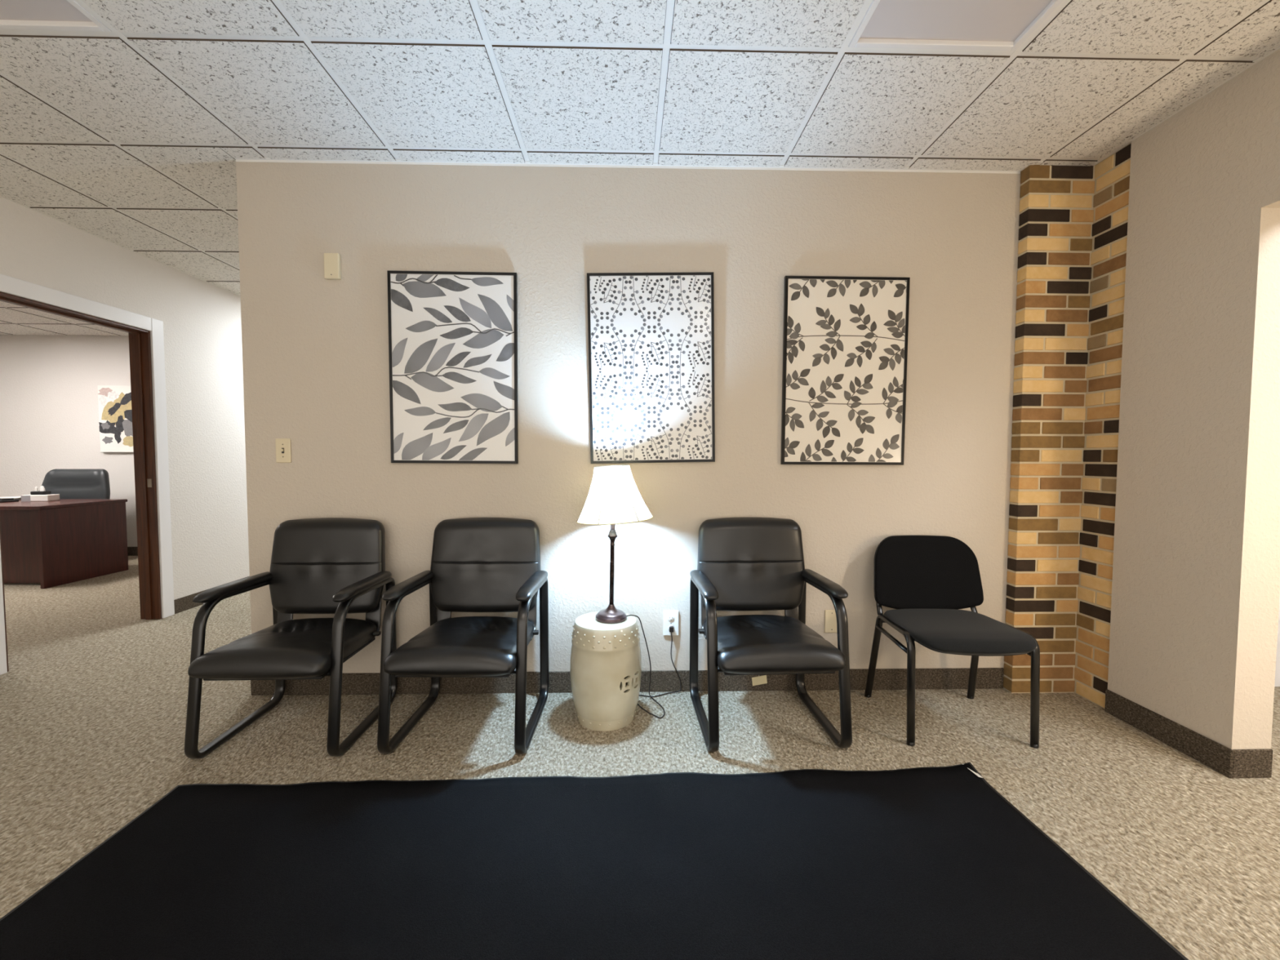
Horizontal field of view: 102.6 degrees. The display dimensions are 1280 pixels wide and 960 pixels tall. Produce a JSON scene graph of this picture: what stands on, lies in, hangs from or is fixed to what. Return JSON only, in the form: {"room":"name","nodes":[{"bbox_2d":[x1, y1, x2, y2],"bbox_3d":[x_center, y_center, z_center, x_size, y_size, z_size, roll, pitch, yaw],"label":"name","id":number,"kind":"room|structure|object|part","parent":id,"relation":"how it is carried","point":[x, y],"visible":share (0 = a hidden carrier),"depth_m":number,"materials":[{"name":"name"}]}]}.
{"room":"office waiting room","nodes":[
{"label":"office waiting room","id":0,"kind":"room"},
{"bbox_2d":[0,334,137,546],"bbox_3d":[-5.963,-0.421,6.106,4.570,2.639,0.120,0,3,-1],"label":"wall","id":1,"kind":"structure","parent":0,"point":[49,405],"depth_m":6.01,"materials":[{"name":"paint"}]},
{"bbox_2d":[97,385,133,452],"bbox_3d":[-6.026,-0.713,6.011,0.580,0.776,0.036,0,3,-1],"label":"canvas painting","id":2,"kind":"object","parent":1,"relation":"attached to","point":[115,413],"visible":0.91,"depth_m":5.99,"materials":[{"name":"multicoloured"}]},
{"bbox_2d":[127,546,137,555],"bbox_3d":[-5.964,0.847,6.099,4.570,0.108,0.008,0,3,-1],"label":"baseboard","id":3,"kind":"structure","parent":1,"relation":"attached to","point":[132,551],"depth_m":6.09,"materials":[{"name":"carpet"}]},
{"bbox_2d":[0,196,249,607],"bbox_3d":[-3.533,-0.268,2.797,0.130,2.639,9.300,0,3,-1],"label":"wall","id":4,"kind":"structure","parent":0,"point":[202,320],"depth_m":3.96,"materials":[{"name":"paint"}]},
{"bbox_2d":[0,273,174,675],"bbox_3d":[-3.538,-0.050,3.223,0.151,2.166,1.130,0,3,-1],"label":"door frame","id":5,"kind":"structure","parent":4,"relation":"in","point":[142,354],"depth_m":3.67,"materials":[{"name":"white"}]},
{"bbox_3d":[-3.458,-0.027,2.707,0.016,2.166,0.094,0,3,-1],"label":"casing","id":6,"kind":"part","parent":5,"relation":"part of","materials":[{"name":"white wood"}]},
{"bbox_3d":[-3.469,-1.085,3.178,0.016,0.094,0.942,0,3,-1],"label":"casing","id":7,"kind":"part","parent":5,"relation":"part of","materials":[{"name":"white"}]},
{"bbox_3d":[-3.520,0.022,3.681,0.030,0.060,0.002,0,3,-1],"label":"strike plate","id":8,"kind":"part","parent":5,"relation":"part of","materials":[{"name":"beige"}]},
{"bbox_3d":[-3.483,-0.073,3.741,0.016,2.166,0.094,0,3,-1],"label":"casing","id":9,"kind":"part","parent":5,"relation":"part of","materials":[{"name":"white wood"}]},
{"bbox_2d":[0,195,240,296],"bbox_3d":[-3.451,-1.526,2.543,0.020,0.002,8.900,0,3,-1],"label":"trim","id":10,"kind":"structure","parent":4,"relation":"attached to","point":[27,206],"depth_m":3.33,"materials":[{"name":"white"}]},
{"bbox_2d":[173,576,248,613],"bbox_3d":[-3.466,0.997,2.856,0.008,0.108,9.300,0,3,-1],"label":"baseboard","id":11,"kind":"structure","parent":4,"relation":"attached to","point":[186,602],"depth_m":3.94,"materials":[{"name":"carpet"}]},
{"bbox_2d":[235,161,1020,676],"bbox_3d":[1.359,-0.252,2.630,6.556,2.639,0.130,0,3,-1],"label":"wall","id":12,"kind":"structure","parent":0,"point":[316,364],"depth_m":2.52,"materials":[{"name":"paint"}]},
{"bbox_2d":[275,438,291,462],"bbox_3d":[-1.732,-0.142,2.488,0.072,0.117,0.016,0,3,-1],"label":"light switch","id":13,"kind":"object","parent":12,"relation":"attached to","point":[283,454],"visible":1,"depth_m":2.49,"materials":[{"name":"beige plastic"}]},
{"bbox_2d":[324,253,341,279],"bbox_3d":[-1.470,-1.020,2.451,0.070,0.120,0.023,0,3,-1],"label":"wall box","id":14,"kind":"object","parent":12,"relation":"attached to","point":[332,271],"visible":1,"depth_m":2.44,"materials":[{"name":"beige plastic"}]},
{"bbox_2d":[386,270,518,463],"bbox_3d":[-0.902,-0.539,2.483,0.612,0.916,0.022,0,3,-1],"label":"framed picture","id":15,"kind":"object","parent":12,"relation":"attached to","point":[453,335],"visible":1,"depth_m":2.48,"materials":[{"name":"black"}]},
{"bbox_2d":[250,667,1004,695],"bbox_3d":[-0.033,1.012,2.650,3.790,0.108,0.138,0,3,-1],"label":"baseboard","id":16,"kind":"structure","parent":12,"relation":"attached to","point":[366,683],"depth_m":2.58,"materials":[{"name":"rubber"}]},
{"bbox_2d":[234,156,1021,173],"bbox_3d":[-0.023,-1.512,2.465,3.782,0.012,0.022,0,3,-1],"label":"trim","id":17,"kind":"structure","parent":12,"relation":"attached to","point":[527,163],"depth_m":2.47,"materials":[{"name":"white"}]},
{"bbox_2d":[586,271,715,463],"bbox_3d":[0.057,-0.542,2.504,0.612,0.916,0.022,-1,3,-1],"label":"framed picture","id":18,"kind":"object","parent":12,"relation":"attached to","point":[651,335],"visible":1,"depth_m":2.50,"materials":[{"name":"black"}]},
{"bbox_2d":[662,610,679,635],"bbox_3d":[0.156,0.718,2.573,0.078,0.127,0.012,0,3,-1],"label":"power outlet","id":19,"kind":"object","parent":12,"relation":"attached to","point":[670,618],"visible":1,"depth_m":2.57,"materials":[{"name":"white plastic"}]},
{"bbox_2d":[667,614,674,621],"bbox_3d":[0.156,0.692,2.567,0.033,0.033,0.003,0,3,-1],"label":"receptacle","id":20,"kind":"object","parent":19,"relation":"attached to","point":[670,617],"depth_m":2.57,"materials":[{"name":"white plastic"}]},
{"bbox_2d":[824,609,836,632],"bbox_3d":[0.970,0.714,2.595,0.072,0.117,0.007,0,3,-1],"label":"cover plate","id":21,"kind":"object","parent":12,"relation":"attached to","point":[830,620],"visible":0.77,"depth_m":2.59,"materials":[{"name":"beige plastic"}]},
{"bbox_2d":[780,275,910,465],"bbox_3d":[1.010,-0.534,2.530,0.612,0.916,0.021,0,3,-1],"label":"framed picture","id":22,"kind":"object","parent":12,"relation":"attached to","point":[845,339],"visible":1,"depth_m":2.52,"materials":[{"name":"black"}]},
{"bbox_2d":[0,0,1279,335],"bbox_3d":[-1.716,-1.593,2.782,13.100,0.124,9.700,0,3,-1],"label":"ceiling","id":23,"kind":"structure","parent":0,"point":[130,136],"depth_m":1.96,"materials":[{"name":"grey"}]},
{"bbox_2d":[0,0,111,31],"bbox_3d":[-2.027,-1.474,1.097,0.584,0.033,1.193,0,3,-1],"label":"recessed light","id":24,"kind":"object","parent":23,"relation":"in","point":[19,15],"visible":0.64,"depth_m":1.66,"materials":[{"name":"white"}]},
{"bbox_2d":[848,0,1063,50],"bbox_3d":[1.020,-1.472,1.170,0.584,0.033,1.193,0,3,-1],"label":"recessed light","id":25,"kind":"object","parent":23,"relation":"in","point":[944,24],"visible":0.95,"depth_m":1.68,"materials":[{"name":"white plastic"}]},
{"bbox_2d":[0,555,1279,959],"bbox_3d":[-1.721,1.081,2.901,13.100,0.060,9.700,0,3,-1],"label":"floor","id":26,"kind":"structure","parent":0,"point":[94,692],"depth_m":2.06,"materials":[{"name":"carpet"}]},
{"bbox_2d":[0,498,128,588],"bbox_3d":[-6.191,0.583,4.920,1.773,0.739,0.794,0,3,-1],"label":"office desk","id":27,"kind":"object","parent":26,"relation":"on","point":[63,541],"visible":0.98,"depth_m":4.74,"materials":[{"name":"brown wood"}]},
{"bbox_2d":[0,497,18,502],"bbox_3d":[-6.240,0.197,4.926,0.320,0.030,0.220,0,3,7],"label":"folder","id":28,"kind":"object","parent":27,"relation":"on","point":[2,500],"visible":1,"depth_m":4.97,"materials":[{"name":"black plastic"}]},
{"bbox_2d":[0,496,21,499],"bbox_3d":[-6.439,0.189,5.204,0.292,0.022,0.319,-1,3,-24],"label":"paper stack","id":29,"kind":"object","parent":27,"relation":"on","point":[14,497],"visible":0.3,"depth_m":5.21,"materials":[{"name":"white paper"}]},
{"bbox_3d":[-6.185,0.600,4.677,1.686,0.688,0.020,0,3,-1],"label":"panel","id":30,"kind":"part","parent":27,"relation":"part of","materials":[{"name":"brown wood"}]},
{"bbox_2d":[21,485,59,501],"bbox_3d":[-5.924,0.131,5.071,0.230,0.151,0.120,0,3,-7],"label":"box","id":31,"kind":"object","parent":27,"relation":"on","point":[42,495],"visible":1,"depth_m":5.03,"materials":[{"name":"white"}]},
{"bbox_3d":[-5.332,0.599,4.940,0.032,0.708,0.775,0,3,-1],"label":"panel","id":32,"kind":"part","parent":27,"relation":"part of","materials":[{"name":"brown wood"}]},
{"bbox_2d":[39,468,110,498],"bbox_3d":[-6.136,0.410,5.427,0.650,1.040,0.644,0,3,-9],"label":"office chair","id":33,"kind":"object","parent":26,"relation":"on","point":[82,483],"visible":0.27,"depth_m":5.60,"materials":[{"name":"grey leather"}]},
{"bbox_2d":[184,517,397,759],"bbox_3d":[-1.467,0.637,2.224,0.602,0.887,0.600,0,3,-2],"label":"chair","id":34,"kind":"object","parent":26,"relation":"on","point":[336,566],"visible":1,"depth_m":2.26,"materials":[{"name":"black leather"}]},
{"bbox_3d":[-1.735,0.456,2.214,0.066,0.043,0.430,0,3,-2],"label":"armrest","id":35,"kind":"part","parent":34,"relation":"part of","materials":[{"name":"black plastic"}]},
{"bbox_3d":[-1.736,0.773,2.221,0.043,0.615,0.540,0,3,-2],"label":"frame","id":36,"kind":"part","parent":34,"relation":"part of","materials":[{"name":"black metal"}]},
{"bbox_3d":[-1.466,0.704,2.178,0.506,0.125,0.502,0,3,-2],"label":"seat","id":37,"kind":"part","parent":34,"relation":"part of","materials":[{"name":"black leather"}]},
{"bbox_3d":[-1.474,0.406,2.438,0.524,0.446,0.152,0,3,-2],"label":"backrest","id":38,"kind":"part","parent":34,"relation":"part of","materials":[{"name":"black leather"}]},
{"bbox_3d":[-1.200,0.773,2.239,0.043,0.615,0.540,0,3,-2],"label":"frame","id":39,"kind":"part","parent":34,"relation":"part of","materials":[{"name":"black metal"}]},
{"bbox_3d":[-1.199,0.456,2.232,0.066,0.043,0.430,0,3,-2],"label":"armrest","id":40,"kind":"part","parent":34,"relation":"part of","materials":[{"name":"black leather"}]},
{"bbox_2d":[377,517,548,754],"bbox_3d":[-0.738,0.637,2.251,0.602,0.887,0.600,0,3,0],"label":"chair","id":41,"kind":"object","parent":26,"relation":"on","point":[478,564],"visible":1,"depth_m":2.35,"materials":[{"name":"black leather"}]},
{"bbox_3d":[-1.005,0.456,2.251,0.066,0.043,0.430,0,3,0],"label":"armrest","id":42,"kind":"part","parent":41,"relation":"part of","materials":[{"name":"black leather"}]},
{"bbox_3d":[-1.006,0.773,2.258,0.043,0.615,0.540,0,3,0],"label":"frame","id":43,"kind":"part","parent":41,"relation":"part of","materials":[{"name":"black metal"}]},
{"bbox_3d":[-0.738,0.704,2.205,0.506,0.125,0.502,0,3,0],"label":"seat","id":44,"kind":"part","parent":41,"relation":"part of","materials":[{"name":"black leather"}]},
{"bbox_3d":[-0.737,0.407,2.465,0.524,0.446,0.152,0,3,0],"label":"backrest","id":45,"kind":"part","parent":41,"relation":"part of","materials":[{"name":"black leather"}]},
{"bbox_3d":[-0.470,0.774,2.257,0.043,0.615,0.540,0,3,0],"label":"frame","id":46,"kind":"part","parent":41,"relation":"part of","materials":[{"name":"black metal"}]},
{"bbox_3d":[-0.469,0.457,2.250,0.066,0.043,0.430,0,3,0],"label":"armrest","id":47,"kind":"part","parent":41,"relation":"part of","materials":[{"name":"black plastic"}]},
{"bbox_2d":[0,762,1188,959],"bbox_3d":[-0.154,1.129,0.905,2.952,0.028,2.047,0,3,-1],"label":"mat","id":48,"kind":"object","parent":26,"relation":"on","point":[928,863],"visible":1,"depth_m":1.45,"materials":[{"name":"black fabric"}]},
{"bbox_2d":[569,610,641,731],"bbox_3d":[-0.155,0.853,2.332,0.325,0.452,0.325,0,3,-1],"label":"garden stool","id":49,"kind":"object","parent":26,"relation":"on","point":[606,659],"visible":0.93,"depth_m":2.20,"materials":[{"name":"ceramic"}]},
{"bbox_2d":[576,464,681,718],"bbox_3d":[-0.016,0.504,2.344,0.542,1.147,0.340,-1,3,-15],"label":"table lamp","id":50,"kind":"object","parent":49,"relation":"on","point":[614,497],"visible":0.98,"depth_m":2.22,"materials":[{"name":"white fabric"}]},
{"bbox_3d":[-0.126,-0.061,2.293,0.160,0.003,0.158,-3,3,-1],"label":"trim","id":51,"kind":"part","parent":50,"relation":"part of","materials":[{"name":"white fabric"}]},
{"bbox_2d":[610,524,615,529],"bbox_3d":[-0.121,0.165,2.303,0.035,0.114,0.035,1,3,-1],"label":"socket","id":52,"kind":"object","parent":50,"relation":"attached to","point":[612,526],"depth_m":2.30,"materials":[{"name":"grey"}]},
{"bbox_3d":[-0.118,0.057,2.298,0.340,0.238,0.336,-3,3,-1],"label":"lamp shade","id":53,"kind":"part","parent":50,"relation":"part of","materials":[{"name":"fabric"}]},
{"bbox_3d":[-0.111,0.176,2.304,0.344,0.004,0.340,-3,3,-1],"label":"trim","id":54,"kind":"part","parent":50,"relation":"part of","materials":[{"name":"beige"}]},
{"bbox_3d":[0.059,0.843,2.468,0.199,0.459,0.306,1,3,22],"label":"cord","id":55,"kind":"part","parent":50,"relation":"part of","materials":[{"name":"black plastic"}]},
{"bbox_2d":[689,516,852,751],"bbox_3d":[0.548,0.638,2.283,0.602,0.887,0.600,0,3,-3],"label":"chair","id":56,"kind":"object","parent":26,"relation":"on","point":[746,563],"visible":1,"depth_m":2.41,"materials":[{"name":"black leather"}]},
{"bbox_3d":[0.280,0.457,2.269,0.066,0.043,0.430,0,3,-3],"label":"armrest","id":57,"kind":"part","parent":56,"relation":"part of","materials":[{"name":"black plastic"}]},
{"bbox_3d":[0.280,0.774,2.276,0.043,0.615,0.540,0,3,-3],"label":"frame","id":58,"kind":"part","parent":56,"relation":"part of","materials":[{"name":"black metal"}]},
{"bbox_3d":[0.537,0.407,2.497,0.524,0.446,0.152,0,3,-3],"label":"backrest","id":59,"kind":"part","parent":56,"relation":"part of","materials":[{"name":"black leather"}]},
{"bbox_3d":[0.550,0.705,2.237,0.506,0.125,0.502,0,3,-3],"label":"seat","id":60,"kind":"part","parent":56,"relation":"part of","materials":[{"name":"black leather"}]},
{"bbox_3d":[0.815,0.774,2.303,0.043,0.615,0.540,0,3,-3],"label":"frame","id":61,"kind":"part","parent":56,"relation":"part of","materials":[{"name":"black metal"}]},
{"bbox_3d":[0.815,0.457,2.296,0.066,0.043,0.430,0,3,-3],"label":"armrest","id":62,"kind":"part","parent":56,"relation":"part of","materials":[{"name":"black plastic"}]},
{"bbox_2d":[864,535,1039,748],"bbox_3d":[1.372,0.686,2.291,0.532,0.800,0.558,0,3,2],"label":"chair","id":63,"kind":"object","parent":26,"relation":"on","point":[926,580],"visible":1,"depth_m":2.45,"materials":[{"name":"black fabric"}]},
{"bbox_3d":[1.131,0.857,2.318,0.049,0.455,0.446,0,3,2],"label":"leg frame","id":64,"kind":"part","parent":63,"relation":"part of","materials":[{"name":"black metal"}]},
{"bbox_3d":[1.127,0.709,2.285,0.020,0.019,0.344,0,3,3],"label":"rail","id":65,"kind":"part","parent":63,"relation":"part of","materials":[{"name":"black metal"}]},
{"bbox_3d":[1.379,0.458,2.491,0.504,0.362,0.125,0,3,2],"label":"backrest","id":66,"kind":"part","parent":63,"relation":"part of","materials":[{"name":"black fabric"}]},
{"bbox_3d":[1.371,0.649,2.238,0.492,0.059,0.455,0,3,2],"label":"seat","id":67,"kind":"part","parent":63,"relation":"part of","materials":[{"name":"fabric"}]},
{"bbox_3d":[1.613,0.858,2.305,0.049,0.455,0.446,0,3,2],"label":"leg frame","id":68,"kind":"part","parent":63,"relation":"part of","materials":[{"name":"black metal"}]},
{"bbox_2d":[1003,142,1131,708],"bbox_3d":[2.097,-0.228,2.459,0.457,2.609,0.248,0,3,-1],"label":"brick wall","id":69,"kind":"structure","parent":0,"point":[1073,220],"depth_m":2.50,"materials":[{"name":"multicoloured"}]},
{"bbox_2d":[1035,161,1097,165],"bbox_3d":[2.011,-1.512,2.451,0.336,0.002,0.022,0,3,-1],"label":"trim","id":70,"kind":"structure","parent":69,"relation":"attached to","point":[1038,162],"depth_m":2.45,"materials":[{"name":"white"}]},
{"bbox_2d":[1107,48,1279,749],"bbox_3d":[2.303,-0.147,0.315,0.150,2.639,4.050,0,3,-1],"label":"wall","id":71,"kind":"structure","parent":0,"point":[1196,580],"depth_m":1.99,"materials":[{"name":"paint"}]},
{"bbox_2d":[1104,688,1272,777],"bbox_3d":[2.254,1.038,2.146,0.159,0.108,0.503,0,3,-1],"label":"baseboard","id":72,"kind":"structure","parent":71,"relation":"attached to","point":[1232,763],"depth_m":2.02,"materials":[{"name":"carpet"}]},
{"bbox_2d":[1128,46,1279,142],"bbox_3d":[2.220,-1.413,0.256,0.020,0.002,4.050,0,3,-1],"label":"trim","id":73,"kind":"structure","parent":71,"relation":"attached to","point":[1259,59],"depth_m":1.95,"materials":[{"name":"white"}]},
{"bbox_2d":[1274,599,1279,686],"bbox_3d":[3.758,-0.003,2.625,1.040,2.150,0.016,0,3,-1],"label":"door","id":74,"kind":"structure","parent":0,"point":[1277,683],"depth_m":2.65,"materials":[{"name":"white paint"}]}
]}

